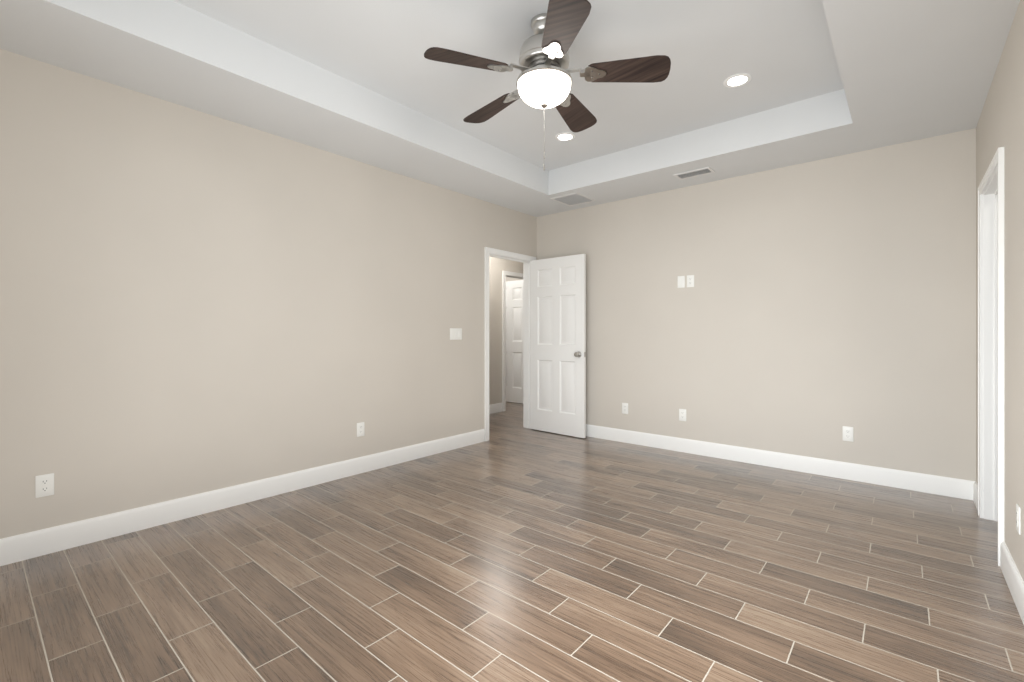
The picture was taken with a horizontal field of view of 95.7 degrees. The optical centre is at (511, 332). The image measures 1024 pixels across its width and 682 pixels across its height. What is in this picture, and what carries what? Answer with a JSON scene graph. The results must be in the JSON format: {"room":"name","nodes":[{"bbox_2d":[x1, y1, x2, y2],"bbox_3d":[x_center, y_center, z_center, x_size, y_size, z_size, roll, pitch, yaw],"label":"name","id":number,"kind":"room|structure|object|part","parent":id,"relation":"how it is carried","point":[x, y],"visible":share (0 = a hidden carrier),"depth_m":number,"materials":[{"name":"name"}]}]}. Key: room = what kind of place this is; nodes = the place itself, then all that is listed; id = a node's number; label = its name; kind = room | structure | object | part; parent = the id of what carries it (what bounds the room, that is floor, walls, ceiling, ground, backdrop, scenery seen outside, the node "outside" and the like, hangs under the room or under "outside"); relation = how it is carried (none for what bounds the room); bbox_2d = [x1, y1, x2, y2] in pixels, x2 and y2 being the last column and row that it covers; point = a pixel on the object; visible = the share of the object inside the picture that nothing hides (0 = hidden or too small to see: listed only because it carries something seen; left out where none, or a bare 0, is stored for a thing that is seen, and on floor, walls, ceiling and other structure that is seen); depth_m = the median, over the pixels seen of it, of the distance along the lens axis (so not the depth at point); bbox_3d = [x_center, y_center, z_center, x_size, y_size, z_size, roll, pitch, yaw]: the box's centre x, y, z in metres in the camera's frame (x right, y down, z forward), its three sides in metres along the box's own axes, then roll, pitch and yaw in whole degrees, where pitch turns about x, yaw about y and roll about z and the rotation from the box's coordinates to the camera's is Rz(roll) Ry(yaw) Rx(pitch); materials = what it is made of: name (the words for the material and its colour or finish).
{"room":"empty bedroom","nodes":[
{"label":"empty bedroom","id":0,"kind":"room"},
{"bbox_2d":[0,49,536,538],"bbox_3d":[-1.377,-0.255,3.797,0.120,2.830,5.290,0,0,40],"label":"wall","id":1,"kind":"structure","parent":0,"point":[193,302],"depth_m":2.98,"materials":[{"name":"beige paint"}]},
{"bbox_2d":[35,473,53,497],"bbox_3d":[-2.451,0.800,2.432,0.008,0.115,0.070,0,0,40],"label":"electrical outlet","id":2,"kind":"object","parent":1,"relation":"attached to","point":[44,485],"visible":1,"depth_m":2.43,"materials":[{"name":"white plastic"}]},
{"bbox_2d":[0,429,484,565],"bbox_3d":[-1.629,1.094,3.396,0.015,0.132,4.113,0,0,40],"label":"baseboard","id":3,"kind":"structure","parent":1,"relation":"attached to","point":[24,546],"depth_m":2.96,"materials":[{"name":"white paint"}]},
{"bbox_2d":[357,422,363,436],"bbox_3d":[-1.254,0.800,3.843,0.008,0.115,0.070,0,0,40],"label":"electrical outlet","id":4,"kind":"object","parent":1,"relation":"attached to","point":[360,429],"visible":1,"depth_m":3.84,"materials":[{"name":"white plastic"}]},
{"bbox_2d":[450,328,461,339],"bbox_3d":[-0.560,0.010,4.658,0.013,0.115,0.162,0,0,40],"label":"light switch","id":5,"kind":"object","parent":1,"relation":"attached to","point":[455,333],"visible":1,"depth_m":4.65,"materials":[{"name":"white plastic"}]},
{"bbox_2d":[485,247,535,440],"bbox_3d":[-0.053,0.118,5.358,0.162,2.083,0.891,0,0,40],"label":"door frame","id":6,"kind":"structure","parent":1,"relation":"attached to","point":[525,260],"depth_m":5.63,"materials":[{"name":"white paint"}]},
{"bbox_2d":[530,254,585,437],"bbox_3d":[0.500,0.142,5.353,0.806,2.020,0.165,0,0,42],"label":"bedroom door","id":7,"kind":"structure","parent":1,"relation":"in","point":[557,345],"depth_m":5.30,"materials":[{"name":"white paint"}]},
{"bbox_2d":[489,256,522,404],"bbox_3d":[-1.796,-0.255,5.004,0.120,2.830,6.590,0,0,40],"label":"wall","id":8,"kind":"structure","parent":0,"point":[496,267],"depth_m":6.76,"materials":[{"name":"beige paint"}]},
{"bbox_2d":[489,403,501,413],"bbox_3d":[-1.973,1.094,4.691,0.015,0.132,5.643,0,0,40],"label":"baseboard","id":9,"kind":"structure","parent":8,"relation":"attached to","point":[493,408],"depth_m":6.72,"materials":[{"name":"white paint"}]},
{"bbox_2d":[502,271,522,411],"bbox_3d":[0.086,0.118,7.223,0.162,2.083,0.856,0,0,40],"label":"door frame","id":10,"kind":"structure","parent":8,"relation":"attached to","point":[505,274],"depth_m":6.87,"materials":[{"name":"white paint"}]},
{"bbox_2d":[506,280,522,402],"bbox_3d":[-0.007,0.142,7.744,0.771,2.020,0.165,0,0,39],"label":"room door","id":11,"kind":"structure","parent":8,"relation":"in","point":[514,341],"depth_m":7.69,"materials":[{"name":"white paint"}]},
{"bbox_2d":[174,0,843,170],"bbox_3d":[0.004,-1.730,4.559,9.400,0.120,8.600,0,0,40],"label":"ceiling","id":12,"kind":"structure","parent":0,"point":[781,52],"depth_m":2.78,"materials":[{"name":"white paint"}]},
{"bbox_2d":[424,0,670,170],"bbox_3d":[0.164,-1.272,2.525,1.233,0.796,1.243,0,0,40],"label":"fan","id":13,"kind":"object","parent":12,"relation":"hanging from","point":[544,80],"visible":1,"depth_m":2.39,"materials":[{"name":"brown wood"}]},
{"bbox_3d":[0.173,-1.282,2.493,0.286,0.112,0.286,0,0,40],"label":"lamp shade","id":14,"kind":"part","parent":13,"relation":"part of","materials":[{"name":"white glass"}]},
{"bbox_2d":[555,133,574,140],"bbox_3d":[0.452,-1.667,3.944,0.166,0.007,0.166,0,0,40],"label":"recessed light","id":15,"kind":"object","parent":12,"relation":"in","point":[565,136],"visible":1,"depth_m":3.93,"materials":[{"name":"white paint"}]},
{"bbox_2d":[724,73,750,87],"bbox_3d":[1.489,-1.667,3.064,0.166,0.007,0.166,0,0,40],"label":"recessed light","id":16,"kind":"object","parent":12,"relation":"in","point":[737,80],"visible":1,"depth_m":3.06,"materials":[{"name":"white paint"}]},
{"bbox_2d":[0,0,1019,216],"bbox_3d":[0.125,-1.545,2.523,3.820,0.250,5.050,0,0,40],"label":"ceiling","id":17,"kind":"structure","parent":0,"point":[912,70],"depth_m":2.86,"materials":[{"name":"white paint"}]},
{"bbox_2d":[550,192,595,205],"bbox_3d":[0.651,-1.417,4.928,0.330,0.007,0.370,0,0,40],"label":"ceiling vent","id":18,"kind":"object","parent":17,"relation":"in","point":[573,199],"visible":1,"depth_m":4.91,"materials":[{"name":"white metal"}]},
{"bbox_2d":[674,167,714,179],"bbox_3d":[1.619,-1.417,4.121,0.310,0.009,0.160,0,0,40],"label":"ceiling vent","id":19,"kind":"object","parent":17,"relation":"in","point":[695,173],"visible":1,"depth_m":4.11,"materials":[{"name":"white metal"}]},
{"bbox_2d":[0,402,1023,681],"bbox_3d":[0.004,1.210,4.559,9.400,0.100,8.600,0,0,40],"label":"floor","id":20,"kind":"structure","parent":0,"point":[512,550],"depth_m":2.15,"materials":[{"name":"brown tile"}]},
{"bbox_2d":[506,277,522,280],"bbox_3d":[-0.721,-0.255,8.590,2.880,2.830,0.120,0,0,40],"label":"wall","id":21,"kind":"structure","parent":0,"point":[510,279],"depth_m":7.91,"materials":[{"name":"beige paint"}]},
{"bbox_2d":[537,128,975,480],"bbox_3d":[1.843,-0.255,4.455,3.940,2.830,0.120,0,0,40],"label":"wall","id":22,"kind":"structure","parent":0,"point":[817,307],"depth_m":3.89,"materials":[{"name":"beige paint"}]},
{"bbox_2d":[622,403,627,413],"bbox_3d":[1.199,0.800,4.918,0.070,0.115,0.008,0,0,40],"label":"electrical outlet","id":23,"kind":"object","parent":22,"relation":"attached to","point":[624,408],"visible":1,"depth_m":4.92,"materials":[{"name":"white plastic"}]},
{"bbox_2d":[678,276,684,287],"bbox_3d":[1.653,-0.500,4.533,0.070,0.115,0.008,0,0,40],"label":"wall plate","id":24,"kind":"object","parent":22,"relation":"attached to","point":[681,281],"visible":1,"depth_m":4.53,"materials":[{"name":"white plastic"}]},
{"bbox_2d":[679,409,685,420],"bbox_3d":[1.664,0.800,4.523,0.070,0.115,0.008,0,0,40],"label":"electrical outlet","id":25,"kind":"object","parent":22,"relation":"attached to","point":[682,414],"visible":1,"depth_m":4.52,"materials":[{"name":"white plastic"}]},
{"bbox_2d":[687,275,693,286],"bbox_3d":[1.722,-0.500,4.474,0.070,0.115,0.008,0,0,40],"label":"wall plate","id":26,"kind":"object","parent":22,"relation":"attached to","point":[690,280],"visible":1,"depth_m":4.47,"materials":[{"name":"white plastic"}]},
{"bbox_2d":[586,424,967,499],"bbox_3d":[1.753,1.094,4.442,3.820,0.132,0.015,0,0,40],"label":"baseboard","id":27,"kind":"structure","parent":22,"relation":"attached to","point":[933,484],"depth_m":3.88,"materials":[{"name":"white paint"}]},
{"bbox_2d":[843,426,852,441],"bbox_3d":[2.664,0.800,3.676,0.070,0.115,0.008,0,0,40],"label":"electrical outlet","id":28,"kind":"object","parent":22,"relation":"attached to","point":[847,433],"visible":1,"depth_m":3.67,"materials":[{"name":"white plastic"}]},
{"bbox_2d":[976,0,1023,580],"bbox_3d":[1.589,-0.255,1.203,0.120,2.830,5.170,0,0,40],"label":"wall","id":29,"kind":"structure","parent":0,"point":[1013,97],"depth_m":2.14,"materials":[{"name":"beige paint"}]},
{"bbox_2d":[968,480,977,510],"bbox_3d":[3.087,1.094,3.074,0.015,0.132,0.298,0,0,40],"label":"baseboard","id":30,"kind":"structure","parent":29,"relation":"attached to","point":[972,485],"depth_m":3.20,"materials":[{"name":"white paint"}]},
{"bbox_2d":[978,147,1003,565],"bbox_3d":[2.758,0.118,2.581,0.162,2.083,0.851,0,0,40],"label":"door frame","id":31,"kind":"structure","parent":29,"relation":"attached to","point":[991,346],"depth_m":2.87,"materials":[{"name":"white paint"}]},
{"bbox_2d":[1000,541,1023,624],"bbox_3d":[1.192,1.094,0.839,0.015,0.132,3.803,0,0,40],"label":"baseboard","id":32,"kind":"structure","parent":29,"relation":"attached to","point":[1015,583],"depth_m":2.03,"materials":[{"name":"white paint"}]},
{"bbox_2d":[1016,504,1020,534],"bbox_3d":[2.177,0.800,1.995,0.008,0.115,0.070,0,0,40],"label":"electrical outlet","id":33,"kind":"object","parent":29,"relation":"attached to","point":[1018,518],"visible":1,"depth_m":1.98,"materials":[{"name":"white plastic"}]}
]}

